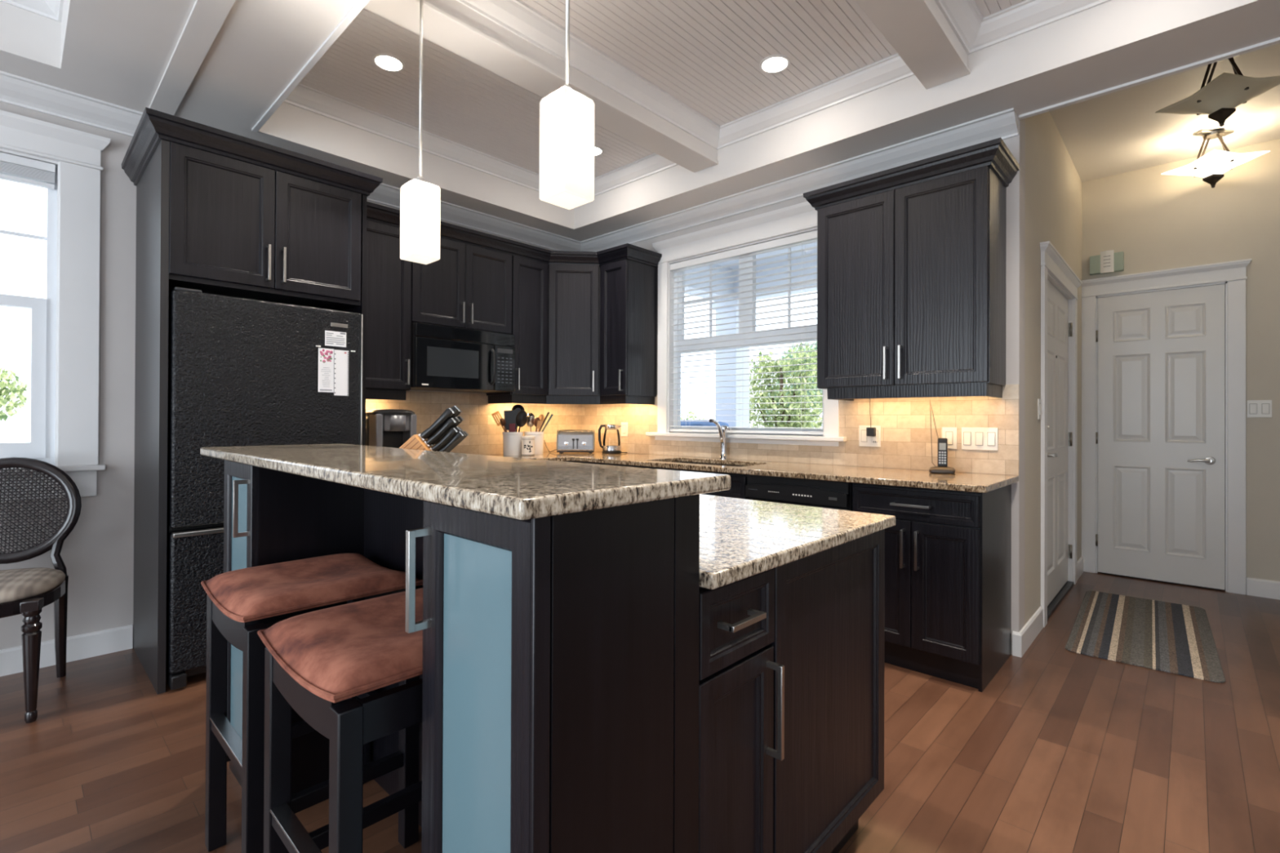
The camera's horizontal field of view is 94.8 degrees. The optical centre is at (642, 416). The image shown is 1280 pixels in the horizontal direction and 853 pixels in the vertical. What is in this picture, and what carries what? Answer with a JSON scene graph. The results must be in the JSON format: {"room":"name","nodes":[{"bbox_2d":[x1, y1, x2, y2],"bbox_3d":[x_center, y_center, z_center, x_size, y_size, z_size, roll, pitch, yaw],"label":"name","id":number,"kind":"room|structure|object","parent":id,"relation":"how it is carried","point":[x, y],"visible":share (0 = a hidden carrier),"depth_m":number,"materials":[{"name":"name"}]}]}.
{"room":"kitchen","nodes":[
{"label":"kitchen","id":0,"kind":"room"},
{"bbox_2d":[0,102,553,649],"bbox_3d":[-2.991,-0.358,2.780,0.140,3.100,7.000,0,0,43],"label":"wall","id":1,"kind":"structure","parent":0,"point":[97,555],"depth_m":2.98,"materials":[{"name":"beige paint"}]},
{"bbox_2d":[0,110,110,502],"bbox_3d":[-3.255,-0.505,2.425,0.138,1.790,1.556,0,0,43],"label":"window","id":2,"kind":"structure","parent":1,"relation":"in","point":[65,324],"depth_m":2.86,"materials":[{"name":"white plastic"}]},
{"bbox_2d":[0,151,55,190],"bbox_3d":[-3.258,-1.168,2.430,0.046,0.115,1.175,0,0,43],"label":"window blind","id":3,"kind":"object","parent":2,"relation":"attached to","point":[17,169],"visible":1,"depth_m":2.78,"materials":[{"name":"white plastic"}]},
{"bbox_2d":[0,624,133,676],"bbox_3d":[-3.985,1.124,1.603,0.014,0.120,3.940,0,0,43],"label":"baseboard","id":4,"kind":"structure","parent":1,"relation":"attached to","point":[88,645],"depth_m":2.89,"materials":[{"name":"white paint"}]},
{"bbox_2d":[148,0,235,115],"bbox_3d":[0.157,-1.540,0.553,7.500,0.013,0.097,0,0,43],"label":"trim","id":5,"kind":"structure","parent":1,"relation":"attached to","point":[206,19],"depth_m":2.46,"materials":[{"name":"white paint"}]},
{"bbox_2d":[365,219,411,399],"bbox_3d":[-1.748,-0.654,3.719,0.390,1.090,0.439,0,0,43],"label":"upper cabinet","id":6,"kind":"object","parent":1,"relation":"attached to","point":[388,277],"depth_m":3.67,"materials":[{"name":"brown wood"}]},
{"bbox_2d":[410,237,511,334],"bbox_3d":[-1.336,-0.901,4.160,0.390,0.588,0.763,0,0,43],"label":"upper cabinet","id":7,"kind":"object","parent":1,"relation":"attached to","point":[469,286],"visible":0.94,"depth_m":4.05,"materials":[{"name":"brown wood"}]},
{"bbox_2d":[409,322,515,393],"bbox_3d":[-1.317,-0.396,4.140,0.441,0.416,0.758,0,0,43],"label":"microwave","id":8,"kind":"object","parent":7,"relation":"attached to","point":[443,358],"visible":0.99,"depth_m":3.98,"materials":[{"name":"black plastic"}]},
{"bbox_2d":[0,71,1018,252],"bbox_3d":[-1.705,-1.501,1.588,3.367,0.096,7.000,0,0,43],"label":"trim","id":9,"kind":"structure","parent":1,"relation":"attached to","point":[17,91],"depth_m":3.54,"materials":[{"name":"white paint"}]},
{"bbox_2d":[485,255,548,395],"bbox_3d":[-0.959,-0.678,4.564,0.390,1.028,0.339,0,0,43],"label":"upper cabinet","id":10,"kind":"object","parent":1,"relation":"attached to","point":[530,278],"visible":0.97,"depth_m":4.46,"materials":[{"name":"brown wood"}]},
{"bbox_2d":[546,263,600,395],"bbox_3d":[-0.540,-0.676,4.835,0.632,1.028,0.651,0,0,43],"label":"upper cabinet","id":11,"kind":"object","parent":1,"relation":"attached to","point":[574,290],"visible":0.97,"depth_m":4.58,"materials":[{"name":"brown wood"}]},
{"bbox_2d":[488,394,654,404],"bbox_3d":[-0.546,-0.133,4.511,1.304,0.065,0.250,0,0,-4],"label":"rail","id":12,"kind":"object","parent":11,"relation":"attached to","point":[616,399],"visible":0.96,"depth_m":4.55,"materials":[{"name":"brown wood"}]},
{"bbox_2d":[0,571,1279,852],"bbox_3d":[0.572,1.249,1.100,7.640,0.100,9.427,0,0,43],"label":"floor","id":13,"kind":"structure","parent":0,"point":[1063,750],"depth_m":2.07,"materials":[{"name":"brown wood"}]},
{"bbox_2d":[0,457,81,723],"bbox_3d":[-2.701,0.688,2.418,0.472,1.014,0.568,0,0,-31],"label":"dining chair","id":14,"kind":"object","parent":13,"relation":"on","point":[25,592],"visible":1,"depth_m":2.63,"materials":[{"name":"brown wood"}]},
{"bbox_2d":[0,567,65,603],"bbox_3d":[-2.679,0.686,2.383,0.470,0.064,0.485,0,0,-31],"label":"seat cushion","id":15,"kind":"object","parent":14,"relation":"on","point":[22,585],"depth_m":2.39,"materials":[{"name":"beige fabric"}]},
{"bbox_2d":[121,106,382,693],"bbox_3d":[-2.044,-0.048,3.092,0.813,2.490,0.987,0,0,43],"label":"tall cabinet","id":16,"kind":"object","parent":13,"relation":"on","point":[220,212],"visible":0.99,"depth_m":2.77,"materials":[{"name":"brown wood"}]},
{"bbox_2d":[165,286,363,689],"bbox_3d":[-2.037,0.313,3.089,0.772,1.768,0.798,0,0,43],"label":"refrigerator","id":17,"kind":"object","parent":13,"relation":"on","point":[242,371],"visible":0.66,"depth_m":2.68,"materials":[{"name":"black metal"}]},
{"bbox_2d":[318,347,333,392],"bbox_3d":[-1.616,-0.238,3.001,0.002,0.223,0.074,0,0,43],"label":"sheet","id":18,"kind":"object","parent":17,"relation":"attached to","point":[326,356],"visible":1,"depth_m":3.00,"materials":[{"name":"white paper"}]},
{"bbox_2d":[320,367,332,391],"bbox_3d":[-1.616,-0.193,3.001,0.001,0.117,0.058,0,0,43],"label":"print","id":19,"kind":"object","parent":18,"relation":"attached to","point":[326,373],"depth_m":3.00,"materials":[{"name":"grey paper"}]},
{"bbox_2d":[320,349,333,362],"bbox_3d":[-1.615,-0.310,3.002,0.001,0.071,0.063,0,0,43],"label":"print","id":20,"kind":"object","parent":18,"relation":"on","point":[326,355],"depth_m":3.00},
{"bbox_2d":[324,330,346,346],"bbox_3d":[-1.584,-0.403,3.035,0.002,0.077,0.103,0,0,43],"label":"card","id":21,"kind":"object","parent":17,"relation":"attached to","point":[337,339],"visible":1,"depth_m":3.03,"materials":[{"name":"white paper"}]},
{"bbox_2d":[333,350,348,395],"bbox_3d":[-1.565,-0.229,3.054,0.004,0.235,0.070,0,0,43],"label":"notepad","id":22,"kind":"object","parent":17,"relation":"attached to","point":[340,357],"visible":1,"depth_m":3.05,"materials":[{"name":"white paper"}]},
{"bbox_2d":[223,460,364,795],"bbox_3d":[-1.200,0.666,1.988,0.334,1.059,0.376,0,0,43],"label":"base cabinet","id":23,"kind":"object","parent":13,"relation":"on","point":[271,516],"visible":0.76,"depth_m":1.88,"materials":[{"name":"brown wood"}]},
{"bbox_2d":[200,552,422,852],"bbox_3d":[-0.925,0.814,1.651,0.440,0.763,0.440,0,0,43],"label":"bar stool","id":24,"kind":"object","parent":13,"relation":"on","point":[236,599],"visible":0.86,"depth_m":1.57,"materials":[{"name":"brown leather"}]},
{"bbox_2d":[204,552,422,622],"bbox_3d":[-0.923,0.464,1.653,0.432,0.063,0.432,0,0,43],"label":"seat cushion","id":25,"kind":"object","parent":24,"relation":"on","point":[249,594],"depth_m":1.57,"materials":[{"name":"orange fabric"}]},
{"bbox_2d":[257,587,422,852],"bbox_3d":[-0.519,0.814,1.272,0.440,0.763,0.440,0,0,43],"label":"bar stool","id":26,"kind":"object","parent":13,"relation":"on","point":[315,661],"visible":0.56,"depth_m":1.12,"materials":[{"name":"brown leather"}]},
{"bbox_2d":[262,587,422,702],"bbox_3d":[-0.518,0.464,1.274,0.432,0.063,0.432,0,0,43],"label":"seat cushion","id":27,"kind":"object","parent":26,"relation":"on","point":[338,654],"depth_m":1.13,"materials":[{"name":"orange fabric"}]},
{"bbox_2d":[405,493,699,852],"bbox_3d":[-0.155,0.666,1.036,0.324,1.059,0.410,0,0,43],"label":"base cabinet","id":28,"kind":"object","parent":13,"relation":"on","point":[560,688],"visible":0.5,"depth_m":0.93,"materials":[{"name":"brown wood"}]},
{"bbox_2d":[571,460,632,466],"bbox_3d":[-0.334,0.769,4.636,1.186,0.883,0.624,0,0,43],"label":"base cabinet","id":29,"kind":"object","parent":13,"relation":"on","point":[571,460],"visible":0.02,"depth_m":4.25,"materials":[{"name":"brown wood"}]},
{"bbox_2d":[496,451,1018,493],"bbox_3d":[0.345,0.310,3.770,3.361,0.030,0.969,0,0,43],"label":"countertop","id":30,"kind":"structure","parent":29,"relation":"on","point":[962,482],"depth_m":3.28,"materials":[{"name":"brown stone"}]},
{"bbox_2d":[502,431,523,455],"bbox_3d":[-1.005,0.204,4.547,0.154,0.178,0.154,0,0,43],"label":"utensil crock","id":31,"kind":"object","parent":30,"relation":"on","point":[512,441],"visible":0.92,"depth_m":4.48,"materials":[{"name":"white ceramic"}]},
{"bbox_2d":[503,410,517,430],"bbox_3d":[-1.016,0.111,4.531,0.106,0.326,0.016,0,0,-13],"label":"turner","id":32,"kind":"object","parent":31,"relation":"in","point":[509,415],"visible":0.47,"depth_m":4.52,"materials":[{"name":"black plastic"}]},
{"bbox_2d":[515,410,527,431],"bbox_3d":[-0.940,0.112,4.530,0.102,0.325,0.029,0,0,-4],"label":"serving spoon","id":33,"kind":"object","parent":31,"relation":"in","point":[522,416],"visible":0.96,"depth_m":4.53,"materials":[{"name":"black plastic"}]},
{"bbox_2d":[520,435,534,455],"bbox_3d":[-0.878,0.220,4.499,0.104,0.148,0.104,0,0,43],"label":"canister","id":34,"kind":"object","parent":30,"relation":"on","point":[527,442],"visible":1,"depth_m":4.46,"materials":[{"name":"beige ceramic"}]},
{"bbox_2d":[524,431,543,454],"bbox_3d":[-0.858,0.205,4.639,0.154,0.178,0.154,0,0,43],"label":"utensil crock","id":35,"kind":"object","parent":30,"relation":"on","point":[539,436],"visible":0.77,"depth_m":4.58,"materials":[{"name":"white ceramic"}]},
{"bbox_2d":[526,413,535,431],"bbox_3d":[-0.887,0.120,4.639,0.077,0.308,0.023,0,0,-11],"label":"serving spoon","id":36,"kind":"object","parent":35,"relation":"in","point":[531,417],"visible":0.8,"depth_m":4.64,"materials":[{"name":"metal"}]},
{"bbox_2d":[543,429,595,453],"bbox_3d":[-0.613,0.201,4.863,0.424,0.190,0.194,0,0,-3],"label":"toaster","id":37,"kind":"object","parent":30,"relation":"on","point":[567,441],"visible":1,"depth_m":4.79,"materials":[{"name":"metal"}]},
{"bbox_2d":[598,424,627,453],"bbox_3d":[-0.242,0.178,4.811,0.166,0.238,0.198,0,0,43],"label":"kettle","id":38,"kind":"object","parent":30,"relation":"on","point":[608,449],"visible":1,"depth_m":4.76,"materials":[{"name":"silver metal"}]},
{"bbox_2d":[709,418,731,459],"bbox_3d":[0.544,0.155,4.092,0.095,0.284,0.170,0,0,43],"label":"faucet","id":39,"kind":"object","parent":30,"relation":"on","point":[722,430],"visible":1,"depth_m":4.12,"materials":[{"name":"silver metal"}]},
{"bbox_2d":[928,400,955,474],"bbox_3d":[1.601,0.097,3.143,0.124,0.402,0.147,0,0,28],"label":"dock","id":40,"kind":"object","parent":30,"relation":"on","point":[936,469],"visible":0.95,"depth_m":3.09,"materials":[{"name":"brown plastic"}]},
{"bbox_2d":[937,438,947,466],"bbox_3d":[1.597,0.189,3.133,0.047,0.154,0.046,0,0,28],"label":"cordless phone","id":41,"kind":"object","parent":40,"relation":"in","point":[942,442],"visible":1,"depth_m":3.12,"materials":[{"name":"black plastic"}]},
{"bbox_2d":[364,488,884,852],"bbox_3d":[-0.235,0.670,1.972,1.792,1.059,0.929,0,0,43],"label":"base cabinet","id":42,"kind":"object","parent":13,"relation":"on","point":[791,655],"visible":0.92,"depth_m":1.38,"materials":[{"name":"black wood"}]},
{"bbox_2d":[200,443,730,519],"bbox_3d":[-0.693,0.122,1.584,1.911,0.029,0.475,0,0,43],"label":"countertop","id":43,"kind":"structure","parent":42,"relation":"on","point":[513,487],"depth_m":1.07,"materials":[{"name":"beige stone"}]},
{"bbox_2d":[699,493,895,589],"bbox_3d":[-0.266,0.301,2.040,1.912,0.030,0.898,0,0,43],"label":"countertop","id":44,"kind":"structure","parent":42,"relation":"on","point":[740,539],"depth_m":1.47,"materials":[{"name":"beige stone"}]},
{"bbox_2d":[399,434,432,450],"bbox_3d":[-0.867,0.175,2.215,0.231,0.219,0.136,0,0,0],"label":"knife block","id":45,"kind":"object","parent":44,"relation":"on","point":[415,442],"visible":0.11,"depth_m":2.15,"materials":[{"name":"brown wood"}]},
{"bbox_2d":[417,408,454,440],"bbox_3d":[-0.764,0.028,2.179,0.133,0.124,0.026,0,0,0],"label":"kitchen knife","id":46,"kind":"object","parent":45,"relation":"in","point":[448,412],"visible":1,"depth_m":2.17,"materials":[{"name":"black plastic"}]},
{"bbox_2d":[423,417,456,447],"bbox_3d":[-0.750,0.057,2.176,0.117,0.108,0.022,0,0,0],"label":"kitchen knife","id":47,"kind":"object","parent":45,"relation":"in","point":[451,421],"visible":1,"depth_m":2.17,"materials":[{"name":"black plastic"}]},
{"bbox_2d":[426,405,460,440],"bbox_3d":[-0.759,0.024,2.215,0.144,0.133,0.028,0,0,0],"label":"kitchen knife","id":48,"kind":"object","parent":45,"relation":"in","point":[455,408],"visible":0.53,"depth_m":2.21,"materials":[{"name":"black plastic"}]},
{"bbox_2d":[429,427,457,451],"bbox_3d":[-0.735,0.087,2.174,0.102,0.094,0.020,0,0,0],"label":"kitchen knife","id":49,"kind":"object","parent":45,"relation":"in","point":[452,431],"visible":0.85,"depth_m":2.17,"materials":[{"name":"black plastic"}]},
{"bbox_2d":[438,431,463,452],"bbox_3d":[-0.717,0.103,2.178,0.106,0.098,0.020,0,0,0],"label":"kitchen knife","id":50,"kind":"object","parent":45,"relation":"in","point":[459,435],"visible":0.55,"depth_m":2.17,"materials":[{"name":"black plastic"}]},
{"bbox_2d":[632,465,748,499],"bbox_3d":[0.440,0.769,3.913,0.928,0.883,0.624,0,0,43],"label":"base cabinet","id":51,"kind":"object","parent":13,"relation":"on","point":[738,481],"visible":0.06,"depth_m":3.47,"materials":[{"name":"black wood"}]},
{"bbox_2d":[745,474,852,511],"bbox_3d":[1.010,0.771,3.386,0.610,0.878,0.600,0,0,43],"label":"dishwasher","id":52,"kind":"object","parent":13,"relation":"on","point":[833,495],"visible":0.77,"depth_m":3.14,"materials":[{"name":"black plastic"}]},
{"bbox_2d":[852,482,1011,692],"bbox_3d":[1.449,0.769,2.969,0.587,0.883,0.626,0,0,43],"label":"base cabinet","id":53,"kind":"object","parent":13,"relation":"on","point":[948,553],"visible":0.91,"depth_m":2.73,"materials":[{"name":"brown wood"}]},
{"bbox_2d":[1065,591,1225,683],"bbox_3d":[2.879,1.212,3.395,0.600,0.008,1.420,0,0,41],"label":"door mat","id":54,"kind":"object","parent":13,"relation":"on","point":[1175,638],"visible":1,"depth_m":3.25,"materials":[{"name":"multicoloured fabric"}]},
{"bbox_3d":[-1.662,0.760,3.625,0.624,0.883,0.437,0,0,43],"label":"base cabinet","id":55,"kind":"object","parent":13,"relation":"on","visible":0},
{"bbox_3d":[-1.653,0.302,3.621,0.644,0.030,0.437,0,0,43],"label":"countertop","id":56,"kind":"structure","parent":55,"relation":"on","visible":0},
{"bbox_2d":[365,408,416,448],"bbox_3d":[-1.624,0.120,3.641,0.302,0.335,0.350,0,0,43],"label":"coffee maker","id":57,"kind":"object","parent":56,"relation":"on","point":[385,428],"visible":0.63,"depth_m":3.58,"materials":[{"name":"grey plastic"}]},
{"bbox_2d":[0,0,1279,241],"bbox_3d":[-0.194,-1.748,0.178,7.500,0.400,7.000,0,0,43],"label":"ceiling","id":58,"kind":"structure","parent":0,"point":[118,52],"depth_m":2.73,"materials":[{"name":"white paint"}]},
{"bbox_2d":[251,0,370,132],"bbox_3d":[-0.112,-1.553,1.316,5.414,0.040,0.026,0,0,43],"label":"trim","id":59,"kind":"structure","parent":58,"relation":"attached to","point":[360,5],"depth_m":2.52,"materials":[{"name":"white paint"}]},
{"bbox_2d":[299,0,1026,177],"bbox_3d":[0.661,-1.861,2.128,5.468,0.050,2.275,0,0,43],"label":"ceiling","id":60,"kind":"structure","parent":0,"point":[707,55],"depth_m":3.04,"materials":[{"name":"white paint"}]},
{"bbox_2d":[372,53,404,72],"bbox_3d":[-1.319,-1.837,3.054,0.156,0.006,0.156,0,0,43],"label":"recessed light","id":61,"kind":"object","parent":60,"relation":"in","point":[387,62],"visible":1,"depth_m":3.04,"materials":[{"name":"white paint"}]},
{"bbox_2d":[400,0,440,264],"bbox_3d":[-0.788,-1.199,2.091,0.120,1.282,0.120,0,0,43],"label":"pendant light","id":62,"kind":"object","parent":60,"relation":"hanging from","point":[420,200],"visible":1,"depth_m":2.06,"materials":[{"name":"white glass"}]},
{"bbox_2d":[283,83,677,196],"bbox_3d":[-0.865,-1.791,3.553,1.252,0.099,2.235,0,0,43],"label":"trim","id":63,"kind":"structure","parent":60,"relation":"attached to","point":[303,96],"depth_m":3.89,"materials":[{"name":"white paint"}]},
{"bbox_2d":[364,0,718,173],"bbox_3d":[-0.344,-1.745,3.065,0.200,0.202,2.235,0,0,43],"label":"ceiling beam","id":64,"kind":"structure","parent":60,"relation":"attached to","point":[450,24],"depth_m":2.80,"materials":[{"name":"white paint"}]},
{"bbox_2d":[539,0,595,209],"bbox_3d":[-0.194,-1.199,1.522,0.120,1.282,0.120,0,0,43],"label":"pendant light","id":65,"kind":"object","parent":60,"relation":"hanging from","point":[566,116],"visible":1,"depth_m":1.49,"materials":[{"name":"white glass"}]},
{"bbox_2d":[455,0,914,150],"bbox_3d":[0.194,-1.791,2.563,1.294,0.099,2.235,0,0,43],"label":"trim","id":66,"kind":"structure","parent":60,"relation":"attached to","point":[515,16],"depth_m":3.14,"materials":[{"name":"white paint"}]},
{"bbox_2d":[759,54,790,73],"bbox_3d":[0.685,-1.829,3.053,0.156,0.006,0.156,0,0,43],"label":"recessed light","id":67,"kind":"object","parent":60,"relation":"in","point":[775,64],"visible":1,"depth_m":3.05,"materials":[{"name":"white paint"}]},
{"bbox_2d":[854,0,970,88],"bbox_3d":[0.731,-1.746,2.062,0.200,0.202,2.235,0,0,43],"label":"beam","id":68,"kind":"structure","parent":60,"relation":"attached to","point":[918,31],"depth_m":2.56,"materials":[{"name":"white paint"}]},
{"bbox_2d":[934,0,1111,54],"bbox_3d":[1.264,-1.791,1.564,1.284,0.099,2.235,0,0,43],"label":"trim","id":69,"kind":"structure","parent":60,"relation":"attached to","point":[975,33],"depth_m":2.62,"materials":[{"name":"white paint"}]},
{"bbox_2d":[631,118,1025,654],"bbox_3d":[0.678,-0.338,4.238,3.511,3.100,0.140,0,0,43],"label":"wall","id":70,"kind":"structure","parent":0,"point":[1015,190],"depth_m":3.02,"materials":[{"name":"beige paint"}]},
{"bbox_2d":[600,258,657,396],"bbox_3d":[-0.128,-0.675,4.627,0.303,1.028,0.390,0,0,43],"label":"upper cabinet","id":71,"kind":"object","parent":70,"relation":"attached to","point":[628,289],"visible":0.98,"depth_m":4.53,"materials":[{"name":"brown wood"}]},
{"bbox_2d":[366,201,662,267],"bbox_3d":[-0.874,-1.236,4.214,2.216,0.095,0.521,0,0,-29],"label":"crown molding","id":72,"kind":"structure","parent":71,"relation":"attached to","point":[377,213],"depth_m":4.36,"materials":[{"name":"brown wood"}]},
{"bbox_2d":[365,384,1018,475],"bbox_3d":[-0.068,0.056,3.337,3.371,0.471,2.190,0,0,43],"label":"backsplash","id":73,"kind":"structure","parent":70,"relation":"attached to","point":[906,442],"depth_m":3.68,"materials":[{"name":"tile"}]},
{"bbox_2d":[621,422,627,436],"bbox_3d":[-0.155,0.103,4.895,0.078,0.118,0.010,0,0,43],"label":"outlet plate","id":74,"kind":"object","parent":73,"relation":"attached to","point":[624,424],"visible":1,"depth_m":4.89,"materials":[{"name":"white plastic"}]},
{"bbox_2d":[858,425,880,447],"bbox_3d":[1.346,0.113,3.492,0.129,0.125,0.012,0,0,43],"label":"outlet plate","id":75,"kind":"object","parent":73,"relation":"attached to","point":[864,440],"visible":0.94,"depth_m":3.49,"materials":[{"name":"white plastic"}]},
{"bbox_2d":[866,398,875,436],"bbox_3d":[1.345,-0.002,3.463,0.046,0.232,0.034,0,0,43],"label":"power adapter","id":76,"kind":"object","parent":75,"relation":"attached to","point":[870,432],"visible":0.96,"depth_m":3.45,"materials":[{"name":"black plastic"}]},
{"bbox_2d":[942,426,956,448],"bbox_3d":[1.665,0.115,3.195,0.074,0.118,0.010,0,0,43],"label":"outlet plate","id":77,"kind":"object","parent":73,"relation":"attached to","point":[948,433],"visible":0.8,"depth_m":3.19,"materials":[{"name":"white plastic"}]},
{"bbox_2d":[961,427,997,450],"bbox_3d":[1.771,0.115,3.096,0.170,0.118,0.010,0,0,43],"label":"switch plate","id":78,"kind":"object","parent":73,"relation":"attached to","point":[972,438],"visible":1,"depth_m":3.09,"materials":[{"name":"white plastic"}]},
{"bbox_2d":[975,432,982,444],"bbox_3d":[1.769,0.115,3.094,0.033,0.066,0.005,0,0,43],"label":"switch","id":79,"kind":"object","parent":78,"relation":"attached to","point":[979,436],"depth_m":3.09,"materials":[{"name":"white plastic"}]},
{"bbox_2d":[987,432,995,445],"bbox_3d":[1.811,0.115,3.055,0.033,0.066,0.005,0,0,43],"label":"switch","id":80,"kind":"object","parent":78,"relation":"attached to","point":[991,436],"depth_m":3.05,"materials":[{"name":"white plastic"}]},
{"bbox_2d":[645,201,846,446],"bbox_3d":[0.673,-0.595,4.179,1.635,1.555,0.155,0,0,43],"label":"window","id":81,"kind":"structure","parent":70,"relation":"in","point":[802,216],"depth_m":4.22,"materials":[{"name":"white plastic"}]},
{"bbox_2d":[670,230,823,435],"bbox_3d":[0.693,-0.539,4.168,1.279,1.307,0.048,0,0,43],"label":"window blind","id":82,"kind":"object","parent":81,"relation":"attached to","point":[808,237],"visible":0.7,"depth_m":4.12,"materials":[{"name":"white plastic"}]},
{"bbox_2d":[803,137,1019,400],"bbox_3d":[1.415,-0.689,3.177,0.989,1.180,0.405,0,0,43],"label":"upper cabinet","id":83,"kind":"object","parent":70,"relation":"attached to","point":[911,257],"visible":1,"depth_m":3.00,"materials":[{"name":"brown wood"}]},
{"bbox_2d":[1018,37,1279,119],"bbox_3d":[2.533,-1.672,2.416,1.689,0.312,0.030,0,0,43],"label":"trim","id":84,"kind":"structure","parent":70,"relation":"attached to","point":[1276,41],"depth_m":2.63,"materials":[{"name":"white paint"}]},
{"bbox_2d":[1024,111,1081,625],"bbox_3d":[2.667,-0.381,3.972,0.240,3.200,2.187,0,0,43],"label":"wall","id":85,"kind":"structure","parent":0,"point":[1053,183],"depth_m":3.39,"materials":[{"name":"beige paint"}]},
{"bbox_2d":[1012,606,1043,657],"bbox_3d":[2.094,1.153,3.192,0.040,0.120,0.589,0,0,43],"label":"baseboard","id":86,"kind":"structure","parent":85,"relation":"attached to","point":[1022,640],"depth_m":3.08,"materials":[{"name":"white paint"}]},
{"bbox_2d":[1040,240,1082,627],"bbox_3d":[2.728,0.108,3.916,0.166,2.222,1.370,0,0,43],"label":"door","id":87,"kind":"structure","parent":85,"relation":"in","point":[1060,284],"depth_m":3.97,"materials":[{"name":"white paint"}]},
{"bbox_2d":[1076,556,1083,580],"bbox_3d":[3.348,1.164,4.515,0.014,0.120,0.407,0,0,43],"label":"baseboard","id":88,"kind":"structure","parent":85,"relation":"attached to","point":[1080,562],"depth_m":4.52,"materials":[{"name":"white paint"}]},
{"bbox_2d":[1049,43,1279,182],"bbox_3d":[3.371,-1.911,3.313,1.969,0.060,2.447,0,0,43],"label":"ceiling","id":89,"kind":"structure","parent":0,"point":[1121,131],"depth_m":3.78,"materials":[{"name":"white paint"}]},
{"bbox_2d":[1160,129,1270,187],"bbox_3d":[3.759,-1.693,3.875,0.364,0.369,0.364,0,0,-2],"label":"ceiling light","id":90,"kind":"object","parent":89,"relation":"attached to","point":[1211,166],"visible":1,"depth_m":3.83,"materials":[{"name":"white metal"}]},
{"bbox_2d":[1155,54,1279,126],"bbox_3d":[2.981,-1.689,3.028,0.364,0.389,0.364,0,0,-2],"label":"ceiling light","id":91,"kind":"object","parent":89,"relation":"attached to","point":[1219,98],"visible":0.91,"depth_m":2.97,"materials":[{"name":"brown metal"}]},
{"bbox_2d":[1081,138,1279,581],"bbox_3d":[4.187,-0.374,4.186,1.969,3.200,0.200,0,0,43],"label":"wall","id":92,"kind":"structure","parent":0,"point":[1158,221],"depth_m":4.09,"materials":[{"name":"beige paint"}]},
{"bbox_2d":[1089,249,1124,275],"bbox_3d":[3.597,-1.199,4.563,0.206,0.168,0.062,0,0,43],"label":"door chime","id":93,"kind":"object","parent":92,"relation":"attached to","point":[1108,261],"visible":1,"depth_m":4.54,"materials":[{"name":"green plastic"}]},
{"bbox_2d":[1080,258,1251,595],"bbox_3d":[3.843,0.072,4.388,0.969,2.307,0.170,0,0,43],"label":"door","id":94,"kind":"structure","parent":92,"relation":"in","point":[1164,442],"depth_m":4.33,"materials":[{"name":"white paint"}]},
{"bbox_2d":[1247,400,1271,417],"bbox_3d":[4.211,-0.056,4.016,0.118,0.118,0.010,0,0,43],"label":"switch plate","id":95,"kind":"object","parent":92,"relation":"attached to","point":[1255,408],"visible":1,"depth_m":4.02,"materials":[{"name":"white plastic"}]},
{"bbox_2d":[1246,577,1279,599],"bbox_3d":[4.443,1.165,3.789,0.773,0.120,0.014,0,0,43],"label":"baseboard","id":96,"kind":"structure","parent":92,"relation":"attached to","point":[1261,588],"depth_m":3.99,"materials":[{"name":"white paint"}]},
{"bbox_3d":[-1.296,-1.881,-0.811,6.600,0.050,3.288,0,0,43],"label":"ceiling","id":97,"kind":"structure","parent":0,"visible":0},
{"bbox_2d":[0,0,63,22],"bbox_3d":[-1.296,-1.811,-0.812,6.560,0.099,3.248,0,0,43],"label":"trim","id":98,"kind":"structure","parent":97,"relation":"attached to","point":[50,9],"depth_m":2.54,"materials":[{"name":"white paint"}]},
{"label":"outside","id":99,"kind":"structure","parent":0,"visible":0},
{"bbox_3d":[-3.139,1.524,10.429,17.200,0.100,28.000,0,0,43],"label":"ground","id":100,"kind":"structure","parent":99,"visible":0},
{"bbox_2d":[0,367,31,422],"bbox_3d":[-9.981,0.127,8.350,1.862,2.629,1.085,0,0,-39],"label":"tree","id":101,"kind":"object","parent":100,"relation":"on","point":[4,381],"visible":1,"depth_m":8.65,"materials":[{"name":"green plant"}]},
{"bbox_2d":[680,419,729,427],"bbox_3d":[0.378,0.748,5.851,0.890,1.440,0.600,0,0,43],"label":"window","id":102,"kind":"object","parent":100,"relation":"on","point":[682,423],"visible":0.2,"depth_m":5.50,"materials":[{"name":"blue"}]},
{"bbox_2d":[711,297,749,427],"bbox_3d":[0.952,0.122,6.250,0.315,2.700,0.314,0,0,43],"label":"porch column","id":103,"kind":"structure","parent":100,"relation":"on","point":[744,420],"depth_m":6.15,"materials":[{"name":"white paint"}]},
{"bbox_2d":[684,242,817,301],"bbox_3d":[1.429,-1.402,4.920,3.000,0.340,1.850,0,0,43],"label":"porch roof","id":104,"kind":"structure","parent":103,"relation":"on","point":[815,244],"depth_m":5.75,"materials":[{"name":"white paint"}]},
{"bbox_2d":[749,342,822,428],"bbox_3d":[2.202,0.174,9.089,1.781,2.633,0.970,0,0,43],"label":"shrub","id":105,"kind":"object","parent":100,"relation":"on","point":[801,367],"visible":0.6,"depth_m":8.99,"materials":[{"name":"green plant"}]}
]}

